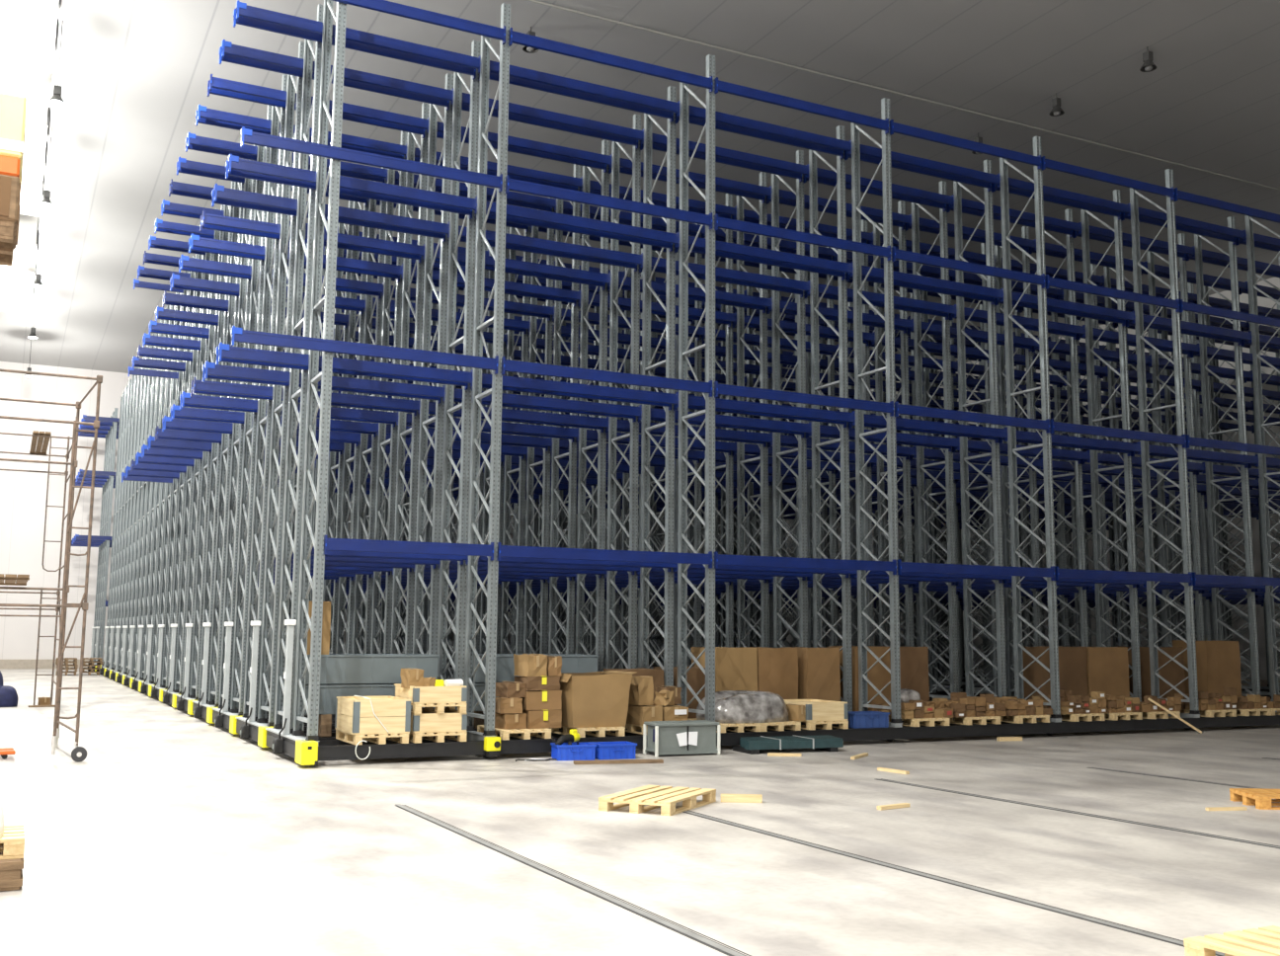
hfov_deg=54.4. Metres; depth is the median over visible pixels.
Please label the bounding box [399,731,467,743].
wooden pallet
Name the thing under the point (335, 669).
metal box
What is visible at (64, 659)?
wooden pallet
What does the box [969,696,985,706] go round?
box
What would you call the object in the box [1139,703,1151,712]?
box
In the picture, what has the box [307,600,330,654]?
carton
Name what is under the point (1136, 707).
box
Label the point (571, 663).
metal box
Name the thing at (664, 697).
carton
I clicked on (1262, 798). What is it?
wooden pallet
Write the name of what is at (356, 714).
crate
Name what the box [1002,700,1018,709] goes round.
box
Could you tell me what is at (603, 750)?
plastic crate
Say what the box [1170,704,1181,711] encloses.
box
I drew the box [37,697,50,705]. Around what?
carton
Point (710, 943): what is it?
rail
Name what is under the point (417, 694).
crate
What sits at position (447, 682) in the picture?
paper roll
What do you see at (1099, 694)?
box
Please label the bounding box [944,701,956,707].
box
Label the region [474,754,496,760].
trim
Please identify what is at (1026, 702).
box
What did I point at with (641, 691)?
carton
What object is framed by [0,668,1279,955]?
floor
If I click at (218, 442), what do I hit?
rack
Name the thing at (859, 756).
wooden plank
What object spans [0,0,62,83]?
cooler
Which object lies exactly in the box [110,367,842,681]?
rack
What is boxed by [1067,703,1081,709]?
box
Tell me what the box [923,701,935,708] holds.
box
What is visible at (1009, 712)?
box
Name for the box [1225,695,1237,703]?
box
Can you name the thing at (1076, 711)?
box
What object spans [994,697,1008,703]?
box
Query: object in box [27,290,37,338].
lamp
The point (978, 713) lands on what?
box
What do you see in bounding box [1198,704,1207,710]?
box
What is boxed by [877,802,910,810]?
wooden plank
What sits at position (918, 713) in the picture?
box
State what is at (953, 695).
box
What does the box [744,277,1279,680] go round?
wall
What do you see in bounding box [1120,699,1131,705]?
box
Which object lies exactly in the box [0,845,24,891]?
wooden crate
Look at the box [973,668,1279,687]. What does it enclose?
baseboard
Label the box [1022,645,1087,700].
carton
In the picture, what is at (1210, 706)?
box
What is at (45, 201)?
lamp
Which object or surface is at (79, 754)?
scaffold tower
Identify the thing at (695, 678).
carton
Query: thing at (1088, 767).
trim
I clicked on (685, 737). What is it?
crate
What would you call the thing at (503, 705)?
carton
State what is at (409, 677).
carton
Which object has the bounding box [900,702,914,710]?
box
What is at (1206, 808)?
wooden plank
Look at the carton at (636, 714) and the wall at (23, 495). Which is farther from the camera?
the wall at (23, 495)
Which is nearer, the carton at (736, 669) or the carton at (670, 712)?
the carton at (670, 712)
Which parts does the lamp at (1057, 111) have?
bulb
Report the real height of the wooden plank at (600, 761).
0.049 m
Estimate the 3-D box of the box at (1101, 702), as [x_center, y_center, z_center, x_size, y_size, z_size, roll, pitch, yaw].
[9.245,4.533,25.121,0.211,0.163,0.226,3,-8,-22]
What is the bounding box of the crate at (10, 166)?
[0,155,19,178]
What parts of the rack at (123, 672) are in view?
drive motor, upright frame, post, post, post, upright frame, post, upright frame, post, upright frame, post, post, post, upright frame, post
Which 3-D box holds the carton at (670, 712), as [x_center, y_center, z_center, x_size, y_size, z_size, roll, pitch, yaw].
[0.430,4.011,21.172,0.455,0.305,0.879,4,-8,-25]
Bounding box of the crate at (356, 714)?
[334,695,410,734]
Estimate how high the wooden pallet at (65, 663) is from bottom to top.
0.144 m
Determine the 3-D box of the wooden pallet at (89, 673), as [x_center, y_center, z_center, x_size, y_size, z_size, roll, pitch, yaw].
[-23.990,8.506,54.303,0.799,0.144,1.200,4,-8,-24]
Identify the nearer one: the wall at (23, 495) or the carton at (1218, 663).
the carton at (1218, 663)
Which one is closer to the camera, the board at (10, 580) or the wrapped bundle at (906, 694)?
the board at (10, 580)
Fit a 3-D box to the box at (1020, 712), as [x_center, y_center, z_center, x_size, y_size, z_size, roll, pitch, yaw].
[7.343,4.543,24.147,0.222,0.107,0.204,4,-8,-26]
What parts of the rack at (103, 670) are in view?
post, post, upright frame, post, upright frame, post, upright frame, post, post, upright frame, post, upright frame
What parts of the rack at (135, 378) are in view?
drive motor, post, upright frame, post, post, upright frame, post, post, upright frame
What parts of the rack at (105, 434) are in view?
post, post, post, post, post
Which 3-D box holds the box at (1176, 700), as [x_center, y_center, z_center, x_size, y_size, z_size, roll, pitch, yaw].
[11.188,4.656,26.099,0.228,0.153,0.180,4,-8,-27]
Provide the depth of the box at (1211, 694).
26.62 m
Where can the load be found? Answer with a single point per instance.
(731, 706)
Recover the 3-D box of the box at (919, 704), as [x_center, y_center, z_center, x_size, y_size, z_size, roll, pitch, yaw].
[5.108,4.187,23.043,0.224,0.160,0.205,3,-8,-22]
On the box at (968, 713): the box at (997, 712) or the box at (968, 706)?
the box at (968, 706)
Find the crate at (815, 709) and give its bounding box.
[783,699,848,721]
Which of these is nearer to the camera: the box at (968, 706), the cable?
the cable
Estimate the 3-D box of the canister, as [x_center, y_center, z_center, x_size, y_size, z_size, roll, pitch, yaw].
[-3.082,3.132,19.085,0.140,0.168,0.112,4,-8,-27]
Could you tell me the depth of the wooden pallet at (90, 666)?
53.86 m
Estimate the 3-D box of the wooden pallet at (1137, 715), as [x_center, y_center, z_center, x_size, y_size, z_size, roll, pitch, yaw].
[9.612,4.889,25.740,0.799,0.144,1.200,4,-8,-27]
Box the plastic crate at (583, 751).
[550,742,596,760]
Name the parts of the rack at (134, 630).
drive motor, post, upright frame, post, upright frame, post, post, post, post, post, upright frame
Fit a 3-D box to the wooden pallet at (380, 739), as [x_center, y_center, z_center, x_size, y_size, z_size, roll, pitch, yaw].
[-4.058,3.908,18.855,0.799,0.144,1.200,4,-8,-27]
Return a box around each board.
[0,573,29,585]
[29,430,51,454]
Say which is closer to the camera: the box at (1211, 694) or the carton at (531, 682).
the carton at (531, 682)
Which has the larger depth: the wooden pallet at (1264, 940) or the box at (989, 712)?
the box at (989, 712)
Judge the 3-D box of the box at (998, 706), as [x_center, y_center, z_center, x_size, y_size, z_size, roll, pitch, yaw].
[6.862,4.387,23.920,0.251,0.130,0.189,5,-8,-30]
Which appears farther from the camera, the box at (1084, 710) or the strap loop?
the box at (1084, 710)
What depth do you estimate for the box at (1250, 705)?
27.03 m
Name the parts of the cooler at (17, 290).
casing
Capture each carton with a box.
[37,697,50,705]
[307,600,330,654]
[400,667,423,688]
[423,676,435,686]
[494,697,522,714]
[494,712,526,729]
[495,681,526,697]
[513,653,547,676]
[514,676,559,690]
[521,690,561,710]
[522,709,561,728]
[546,655,561,676]
[559,670,636,727]
[603,667,664,705]
[626,704,662,725]
[628,675,653,705]
[652,666,705,718]
[652,689,674,706]
[652,703,688,720]
[655,685,681,704]
[691,646,757,691]
[738,646,798,699]
[781,646,840,701]
[787,703,805,721]
[827,645,890,711]
[872,645,929,702]
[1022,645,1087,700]
[1086,646,1129,696]
[1118,645,1185,702]
[1172,640,1241,696]
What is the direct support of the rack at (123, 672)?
on the floor
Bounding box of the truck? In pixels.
[0,747,15,759]
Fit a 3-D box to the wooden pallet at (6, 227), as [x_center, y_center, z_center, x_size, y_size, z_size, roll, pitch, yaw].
[-5.559,-1.908,9.719,1.200,0.144,0.799,4,-8,-27]
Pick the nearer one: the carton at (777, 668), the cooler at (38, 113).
the carton at (777, 668)
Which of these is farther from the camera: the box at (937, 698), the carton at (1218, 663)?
the carton at (1218, 663)
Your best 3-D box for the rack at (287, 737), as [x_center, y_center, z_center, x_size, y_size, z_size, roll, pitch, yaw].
[9.429,-0.775,27.033,35.618,12.254,2.932,4,-8,-27]
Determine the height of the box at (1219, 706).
0.151 m
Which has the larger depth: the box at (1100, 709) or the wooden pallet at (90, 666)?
the wooden pallet at (90, 666)
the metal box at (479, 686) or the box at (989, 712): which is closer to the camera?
the metal box at (479, 686)
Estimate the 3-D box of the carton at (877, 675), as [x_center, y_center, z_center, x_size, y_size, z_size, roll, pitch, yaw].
[4.347,3.994,24.753,0.862,1.299,0.939,4,-8,-27]
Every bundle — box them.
[732,734,843,754]
[900,688,920,702]
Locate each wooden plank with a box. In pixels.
[28,705,54,707]
[573,759,663,764]
[720,794,762,802]
[767,752,801,756]
[850,752,868,759]
[877,767,909,774]
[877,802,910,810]
[996,736,1022,741]
[1204,806,1247,810]
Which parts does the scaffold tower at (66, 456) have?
rail, rail, rail, rail, rail, rail, leg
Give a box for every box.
[0,173,21,248]
[304,683,435,715]
[305,653,439,684]
[464,653,598,682]
[474,682,499,711]
[845,711,889,728]
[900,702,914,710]
[900,710,913,719]
[908,700,923,709]
[913,709,924,719]
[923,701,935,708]
[923,706,934,713]
[923,712,933,718]
[927,709,944,718]
[929,701,944,709]
[932,697,948,701]
[937,708,953,718]
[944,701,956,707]
[950,692,966,700]
[950,703,965,712]
[953,712,964,717]
[959,698,974,704]
[964,704,974,710]
[964,710,975,717]
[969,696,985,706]
[974,706,985,711]
[974,711,985,717]
[979,694,994,702]
[981,710,994,716]
[982,702,994,711]
[990,710,1006,716]
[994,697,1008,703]
[994,703,1005,710]
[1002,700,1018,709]
[1005,709,1018,716]
[1017,703,1026,710]
[1018,709,1026,716]
[1020,700,1034,706]
[1021,706,1035,715]
[1028,699,1042,706]
[1032,695,1044,700]
[1034,706,1043,715]
[1042,708,1052,715]
[1049,689,1064,697]
[1059,701,1074,706]
[1060,690,1072,697]
[1060,706,1073,714]
[1066,694,1082,704]
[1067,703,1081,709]
[1073,709,1082,714]
[1078,701,1089,708]
[1079,708,1090,714]
[1081,694,1089,701]
[1085,697,1098,704]
[1089,704,1098,713]
[1090,691,1105,698]
[1092,698,1106,707]
[1098,707,1106,713]
[1102,694,1116,700]
[1106,700,1117,707]
[1106,707,1116,713]
[1114,699,1123,708]
[1116,695,1129,700]
[1116,708,1124,713]
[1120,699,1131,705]
[1123,705,1132,712]
[1124,697,1139,704]
[1131,704,1139,712]
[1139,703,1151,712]
[1143,695,1157,703]
[1144,703,1158,712]
[1157,698,1166,706]
[1163,700,1174,707]
[1166,696,1181,704]
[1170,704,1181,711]
[1174,693,1189,699]
[1185,703,1190,709]
[1198,691,1208,698]
[1198,698,1208,704]
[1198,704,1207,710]
[1206,704,1215,710]
[1207,698,1215,704]
[1208,697,1222,702]
[1209,693,1221,697]
[1214,702,1223,710]
[1215,695,1230,702]
[1218,702,1230,710]
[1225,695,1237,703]
[1230,703,1237,709]
[1234,702,1247,709]
[1237,697,1247,702]
[1246,694,1260,702]
[1247,701,1254,709]
[1253,702,1261,709]
[1260,696,1266,704]
[1266,701,1273,708]
[1273,694,1279,702]
[1273,702,1279,708]
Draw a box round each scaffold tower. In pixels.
[0,368,102,762]
[0,419,76,705]
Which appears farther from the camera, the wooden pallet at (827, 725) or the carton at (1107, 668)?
the carton at (1107, 668)
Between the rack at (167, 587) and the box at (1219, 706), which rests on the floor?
the rack at (167, 587)
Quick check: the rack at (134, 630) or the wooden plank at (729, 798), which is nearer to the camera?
the wooden plank at (729, 798)
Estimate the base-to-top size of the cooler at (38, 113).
1.400 m
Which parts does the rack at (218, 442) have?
drive motor, post, upright frame, post, post, upright frame, post, post, upright frame, post, post, upright frame, post, upright frame, post, post, post, upright frame, post, sill, post, upright frame, post, post, upright frame, post, sill, upright frame, post, post, upright frame, post, upright frame, post, post, upright frame, post, upright frame, post, post, upright frame, post, post, upright frame, post, post, sill, upright frame, post, post, upright frame, post, post, upright frame, post, post, upright frame, post, upright frame, post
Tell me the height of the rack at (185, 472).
12.254 m
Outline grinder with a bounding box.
[551,728,579,745]
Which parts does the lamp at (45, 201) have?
hanging rod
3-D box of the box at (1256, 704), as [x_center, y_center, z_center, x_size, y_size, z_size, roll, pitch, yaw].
[13.404,4.961,27.197,0.186,0.139,0.202,4,-8,-28]
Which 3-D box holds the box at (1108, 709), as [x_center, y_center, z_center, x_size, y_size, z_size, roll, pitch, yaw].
[9.512,4.700,25.236,0.215,0.103,0.174,5,-8,-31]
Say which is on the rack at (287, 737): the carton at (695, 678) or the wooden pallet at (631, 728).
the wooden pallet at (631, 728)
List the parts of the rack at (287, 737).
drive motor, post, upright frame, post, post, upright frame, post, post, upright frame, post, post, upright frame, post, sill, post, upright frame, post, post, upright frame, post, sill, sill, sill, post, upright frame, post, post, upright frame, post, post, upright frame, post, post, upright frame, post, post, upright frame, post, post, upright frame, post, post, upright frame, post, post, upright frame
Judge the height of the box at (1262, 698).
0.166 m
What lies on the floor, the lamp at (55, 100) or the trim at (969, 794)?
the trim at (969, 794)
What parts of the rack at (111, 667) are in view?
drive motor, post, post, post, post, post, upright frame, post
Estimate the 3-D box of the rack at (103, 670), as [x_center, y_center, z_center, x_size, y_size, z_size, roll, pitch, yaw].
[-7.415,3.399,61.202,34.536,12.254,3.129,4,-8,-27]
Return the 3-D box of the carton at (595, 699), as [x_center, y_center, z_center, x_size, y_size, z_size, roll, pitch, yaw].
[-0.857,3.638,20.578,1.251,0.876,1.147,4,-8,-27]
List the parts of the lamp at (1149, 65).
bulb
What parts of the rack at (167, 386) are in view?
drive motor, upright frame, post, post, post, upright frame, post, post, upright frame, post, post, post, upright frame, post, post, post, upright frame, post, post, upright frame, post, post, upright frame, post, post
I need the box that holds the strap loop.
[355,740,370,759]
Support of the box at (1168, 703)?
on the box
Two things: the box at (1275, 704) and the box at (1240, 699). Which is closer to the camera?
the box at (1240, 699)
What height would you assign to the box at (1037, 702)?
0.129 m
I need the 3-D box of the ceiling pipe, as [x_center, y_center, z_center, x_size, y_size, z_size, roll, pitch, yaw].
[8.555,-9.393,32.003,40.180,0.062,0.062,4,-8,-27]
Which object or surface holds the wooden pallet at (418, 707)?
on the crate at (448, 721)
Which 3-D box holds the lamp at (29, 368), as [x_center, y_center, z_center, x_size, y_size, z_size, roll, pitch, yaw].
[-28.031,-5.606,57.280,0.364,1.974,0.364,4,-8,-27]
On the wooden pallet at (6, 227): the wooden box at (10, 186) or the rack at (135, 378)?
the wooden box at (10, 186)
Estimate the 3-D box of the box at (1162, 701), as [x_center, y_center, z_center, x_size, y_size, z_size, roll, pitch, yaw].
[10.781,4.651,25.887,0.230,0.146,0.231,5,-9,-32]
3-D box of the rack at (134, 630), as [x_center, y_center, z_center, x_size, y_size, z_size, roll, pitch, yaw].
[-2.093,2.129,50.792,34.536,12.254,3.129,4,-8,-27]
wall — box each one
[0,361,720,659]
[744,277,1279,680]
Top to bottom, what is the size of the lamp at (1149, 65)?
0.574 m
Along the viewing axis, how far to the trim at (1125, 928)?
9.58 m
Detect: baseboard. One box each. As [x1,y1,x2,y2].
[0,658,663,668]
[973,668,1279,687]
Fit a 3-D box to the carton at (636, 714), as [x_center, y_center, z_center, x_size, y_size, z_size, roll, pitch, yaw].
[0.015,3.975,20.971,0.397,0.319,0.865,4,-8,-28]
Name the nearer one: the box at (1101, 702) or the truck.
the truck
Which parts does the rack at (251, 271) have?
drive motor, post, upright frame, post, post, upright frame, post, post, upright frame, post, post, upright frame, post, post, upright frame, post, post, upright frame, post, post, upright frame, post, post, upright frame, post, sill, post, upright frame, post, post, upright frame, post, post, upright frame, post, upright frame, post, post, upright frame, post, post, upright frame, post, post, upright frame, post, post, upright frame, post, post, upright frame, post, post, upright frame, post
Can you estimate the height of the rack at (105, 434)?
12.254 m
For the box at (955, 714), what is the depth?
23.36 m
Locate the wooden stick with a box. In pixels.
[1147,697,1201,733]
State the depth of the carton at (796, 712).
21.88 m
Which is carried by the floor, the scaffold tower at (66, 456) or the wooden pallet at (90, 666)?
the scaffold tower at (66, 456)
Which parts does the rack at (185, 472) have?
drive motor, post, upright frame, post, post, upright frame, post, upright frame, post, post, post, post, upright frame, post, upright frame, post, post, upright frame, post, post, post, upright frame, post, post, upright frame, post, post, post, post, upright frame, post, upright frame, post, post, post, upright frame, post, post, upright frame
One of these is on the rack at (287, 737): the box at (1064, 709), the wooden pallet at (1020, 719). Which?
the wooden pallet at (1020, 719)
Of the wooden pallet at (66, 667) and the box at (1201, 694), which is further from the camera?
the wooden pallet at (66, 667)
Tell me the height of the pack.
0.504 m
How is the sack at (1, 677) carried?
on the floor
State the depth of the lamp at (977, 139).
33.45 m
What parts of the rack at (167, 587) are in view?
drive motor, post, upright frame, post, upright frame, post, post, post, post, upright frame, post, upright frame, post, post, post, upright frame, post, upright frame, post, upright frame, post, post, post, upright frame, post, post, upright frame, post, upright frame, post, post, upright frame, post, post, post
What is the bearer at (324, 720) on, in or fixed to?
on the rack at (287, 737)
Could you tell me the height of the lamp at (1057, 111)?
0.574 m
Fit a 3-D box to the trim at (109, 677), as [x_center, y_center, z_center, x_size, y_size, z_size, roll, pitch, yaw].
[-16.009,6.833,39.987,0.084,0.008,50.288,4,-8,-27]
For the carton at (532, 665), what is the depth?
19.86 m
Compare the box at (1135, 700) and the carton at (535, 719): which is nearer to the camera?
the carton at (535, 719)
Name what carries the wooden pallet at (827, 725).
on the rack at (287, 737)
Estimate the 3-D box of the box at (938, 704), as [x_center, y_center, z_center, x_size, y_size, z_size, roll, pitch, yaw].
[5.612,4.297,23.561,0.238,0.163,0.188,4,-8,-26]
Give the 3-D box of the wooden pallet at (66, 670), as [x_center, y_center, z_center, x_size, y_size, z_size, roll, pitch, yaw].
[-24.794,8.305,53.916,0.799,0.144,1.200,4,-8,-24]
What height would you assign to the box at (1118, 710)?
0.092 m
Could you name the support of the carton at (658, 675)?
on the wooden pallet
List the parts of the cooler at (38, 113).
casing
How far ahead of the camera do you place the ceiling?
31.44 m
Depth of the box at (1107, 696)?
25.20 m
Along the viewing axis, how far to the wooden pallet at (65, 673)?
53.38 m
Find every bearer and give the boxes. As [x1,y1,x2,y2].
[318,714,331,737]
[474,711,484,728]
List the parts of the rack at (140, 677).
drive motor, post, upright frame, post, post, upright frame, post, upright frame, post, post, upright frame, post, upright frame, post, post, post, upright frame, post, post, post, upright frame, post, post, upright frame, post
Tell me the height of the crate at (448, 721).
0.281 m
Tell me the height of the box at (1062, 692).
0.144 m
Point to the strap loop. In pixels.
(360, 741)
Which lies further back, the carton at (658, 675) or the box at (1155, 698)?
the box at (1155, 698)
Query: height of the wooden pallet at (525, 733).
0.144 m
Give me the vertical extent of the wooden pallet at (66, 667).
0.144 m
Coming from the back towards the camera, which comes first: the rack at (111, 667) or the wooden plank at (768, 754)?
the rack at (111, 667)
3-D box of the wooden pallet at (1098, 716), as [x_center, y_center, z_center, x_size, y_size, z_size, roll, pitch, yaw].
[8.663,4.821,25.263,0.799,0.144,1.200,4,-8,-27]
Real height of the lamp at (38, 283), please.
1.974 m
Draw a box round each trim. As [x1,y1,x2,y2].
[108,676,317,767]
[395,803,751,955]
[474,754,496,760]
[675,806,1224,955]
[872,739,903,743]
[877,778,1279,848]
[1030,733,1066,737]
[1088,767,1255,788]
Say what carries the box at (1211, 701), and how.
on the box at (1210, 706)
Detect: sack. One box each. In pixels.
[0,671,2,685]
[0,685,18,707]
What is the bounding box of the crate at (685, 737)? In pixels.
[642,720,719,757]
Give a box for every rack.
[71,425,703,667]
[72,407,720,671]
[99,386,794,675]
[104,374,791,678]
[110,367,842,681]
[116,344,900,684]
[121,268,1091,701]
[123,332,904,688]
[126,239,1147,708]
[131,308,985,692]
[136,203,1203,715]
[140,292,1034,696]
[149,158,1279,723]
[163,104,1279,734]
[181,41,1279,747]
[204,0,1279,765]
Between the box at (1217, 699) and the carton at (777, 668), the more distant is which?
the box at (1217, 699)
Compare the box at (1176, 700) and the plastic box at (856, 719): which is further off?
the box at (1176, 700)
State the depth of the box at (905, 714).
22.84 m
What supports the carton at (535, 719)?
on the wooden pallet at (525, 733)
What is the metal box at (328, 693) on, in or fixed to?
on the bearer at (324, 720)
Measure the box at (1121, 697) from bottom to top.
0.146 m
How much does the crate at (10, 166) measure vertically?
0.154 m
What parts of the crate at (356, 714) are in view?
lid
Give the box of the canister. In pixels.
[434,676,444,686]
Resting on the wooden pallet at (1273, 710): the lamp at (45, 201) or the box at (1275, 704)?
the box at (1275, 704)
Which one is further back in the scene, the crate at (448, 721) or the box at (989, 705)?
the box at (989, 705)
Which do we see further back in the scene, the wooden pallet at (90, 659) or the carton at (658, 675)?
the wooden pallet at (90, 659)
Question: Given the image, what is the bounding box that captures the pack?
[0,91,26,187]
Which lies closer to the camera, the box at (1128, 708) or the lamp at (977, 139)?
the box at (1128, 708)
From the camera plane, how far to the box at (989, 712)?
23.72 m
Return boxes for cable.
[515,758,557,761]
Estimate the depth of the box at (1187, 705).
26.62 m
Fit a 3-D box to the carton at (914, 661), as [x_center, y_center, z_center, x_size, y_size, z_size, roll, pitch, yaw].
[5.176,4.053,25.169,0.928,1.299,0.938,4,-8,-27]
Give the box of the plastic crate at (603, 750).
[590,741,637,759]
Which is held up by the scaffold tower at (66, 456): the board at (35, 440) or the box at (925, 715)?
the board at (35, 440)
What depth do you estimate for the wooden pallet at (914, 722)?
23.02 m
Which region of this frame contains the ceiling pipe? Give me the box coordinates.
[525,0,1279,190]
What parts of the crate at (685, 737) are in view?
corner post, corner post, lid, corner post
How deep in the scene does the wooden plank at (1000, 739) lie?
23.29 m
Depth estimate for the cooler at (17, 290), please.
42.54 m
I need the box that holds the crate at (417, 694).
[393,683,467,704]
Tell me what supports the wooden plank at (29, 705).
on the floor
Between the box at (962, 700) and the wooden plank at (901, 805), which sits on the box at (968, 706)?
the box at (962, 700)
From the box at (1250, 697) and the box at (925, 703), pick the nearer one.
the box at (925, 703)
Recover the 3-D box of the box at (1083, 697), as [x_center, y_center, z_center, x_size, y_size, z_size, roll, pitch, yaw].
[8.856,4.403,24.938,0.199,0.129,0.191,4,-8,-27]
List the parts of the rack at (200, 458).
drive motor, post, upright frame, post, upright frame, post, post, post, post, post, post, upright frame, post, post, upright frame, post, upright frame, post, upright frame, post, post, upright frame, post, post, upright frame, post, post, upright frame, post, post, upright frame, post, post, upright frame, upright frame, post, upright frame, post, post, post, post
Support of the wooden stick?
on the floor
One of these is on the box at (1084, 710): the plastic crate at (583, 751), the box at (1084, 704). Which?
the box at (1084, 704)
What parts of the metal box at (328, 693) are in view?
lid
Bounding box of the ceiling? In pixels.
[0,0,1279,404]
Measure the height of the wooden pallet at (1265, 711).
0.144 m
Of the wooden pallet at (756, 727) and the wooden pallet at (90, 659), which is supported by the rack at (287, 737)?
the wooden pallet at (756, 727)
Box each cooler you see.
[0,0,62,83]
[0,75,51,217]
[0,214,39,314]
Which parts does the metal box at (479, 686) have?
lid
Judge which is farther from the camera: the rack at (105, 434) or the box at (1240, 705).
the rack at (105, 434)
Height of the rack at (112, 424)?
12.254 m
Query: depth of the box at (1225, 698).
26.68 m
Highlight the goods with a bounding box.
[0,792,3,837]
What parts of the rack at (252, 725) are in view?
drive motor, post, upright frame, post, post, upright frame, post, sill, post, upright frame, post, post, upright frame, post, post, upright frame, post, post, upright frame, post, post, upright frame, post, post, upright frame, post, post, upright frame, post, post, upright frame, post, post, upright frame, post, upright frame, post, post, upright frame, post, post, upright frame, post, post, upright frame, post, post, upright frame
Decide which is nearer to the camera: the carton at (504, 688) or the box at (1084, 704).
the carton at (504, 688)
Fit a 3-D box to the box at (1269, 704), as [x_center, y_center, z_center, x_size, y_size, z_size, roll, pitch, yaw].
[13.781,4.983,27.384,0.184,0.148,0.205,4,-8,-25]
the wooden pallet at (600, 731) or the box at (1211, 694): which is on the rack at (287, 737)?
the wooden pallet at (600, 731)
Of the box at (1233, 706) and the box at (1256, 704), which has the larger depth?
the box at (1256, 704)
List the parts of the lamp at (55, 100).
bulb, hanging rod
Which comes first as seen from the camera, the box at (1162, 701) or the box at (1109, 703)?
the box at (1109, 703)
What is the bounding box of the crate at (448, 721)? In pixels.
[410,709,467,732]
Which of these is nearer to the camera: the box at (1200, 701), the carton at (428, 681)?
the carton at (428, 681)
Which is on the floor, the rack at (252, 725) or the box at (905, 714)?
the rack at (252, 725)
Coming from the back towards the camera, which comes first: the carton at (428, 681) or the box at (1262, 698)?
the box at (1262, 698)
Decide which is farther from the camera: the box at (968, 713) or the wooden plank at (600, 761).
the box at (968, 713)
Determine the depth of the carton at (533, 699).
19.78 m
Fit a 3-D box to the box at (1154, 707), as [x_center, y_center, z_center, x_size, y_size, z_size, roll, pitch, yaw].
[10.574,4.744,25.769,0.201,0.167,0.207,4,-8,-25]
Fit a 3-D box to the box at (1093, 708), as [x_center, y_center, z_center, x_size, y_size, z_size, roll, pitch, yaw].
[9.050,4.632,25.010,0.223,0.173,0.191,4,-8,-24]
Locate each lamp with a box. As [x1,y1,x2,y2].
[24,341,33,377]
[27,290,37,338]
[32,231,43,287]
[39,137,53,207]
[47,20,65,106]
[522,26,538,53]
[971,132,982,154]
[1048,92,1064,116]
[1139,46,1156,72]
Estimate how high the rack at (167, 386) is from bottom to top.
12.254 m
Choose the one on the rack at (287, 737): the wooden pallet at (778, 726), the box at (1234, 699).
the wooden pallet at (778, 726)
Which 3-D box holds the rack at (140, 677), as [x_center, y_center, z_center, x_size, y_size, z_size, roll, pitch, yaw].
[-0.763,1.811,48.190,34.536,12.254,3.129,4,-8,-27]
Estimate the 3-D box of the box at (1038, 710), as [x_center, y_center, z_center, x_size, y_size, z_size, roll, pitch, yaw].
[7.742,4.544,24.352,0.203,0.161,0.203,5,-8,-30]
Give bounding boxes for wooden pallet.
[0,219,14,266]
[0,823,24,859]
[55,657,77,661]
[55,660,77,665]
[55,671,76,675]
[56,664,78,668]
[56,667,77,671]
[79,667,100,671]
[82,660,102,665]
[82,664,100,668]
[82,670,99,675]
[83,657,102,661]
[335,729,408,745]
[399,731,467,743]
[410,703,466,714]
[477,724,551,739]
[550,725,625,737]
[598,785,716,815]
[624,723,642,734]
[716,722,761,732]
[744,720,800,731]
[784,720,848,729]
[888,717,949,726]
[934,716,1000,724]
[986,715,1049,723]
[1049,713,1105,721]
[1091,712,1142,720]
[1129,711,1180,719]
[1179,709,1236,717]
[1183,925,1279,955]
[1203,708,1271,716]
[1229,788,1279,809]
[1238,708,1279,715]
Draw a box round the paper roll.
[443,679,463,686]
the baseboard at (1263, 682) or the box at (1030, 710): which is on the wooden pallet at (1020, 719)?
the box at (1030, 710)
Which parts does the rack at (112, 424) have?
post, post, post, upright frame, post, post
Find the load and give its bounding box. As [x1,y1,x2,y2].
[696,690,789,723]
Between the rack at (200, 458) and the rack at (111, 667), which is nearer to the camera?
the rack at (200, 458)
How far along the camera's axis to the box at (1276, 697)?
27.55 m
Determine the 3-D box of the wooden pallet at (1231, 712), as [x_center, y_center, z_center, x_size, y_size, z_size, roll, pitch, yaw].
[12.134,5.069,27.007,0.799,0.144,1.200,4,-8,-27]
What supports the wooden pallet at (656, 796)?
on the floor
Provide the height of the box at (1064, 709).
0.147 m
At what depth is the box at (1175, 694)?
26.84 m
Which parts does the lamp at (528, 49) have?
bulb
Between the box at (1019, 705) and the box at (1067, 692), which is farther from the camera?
the box at (1067, 692)

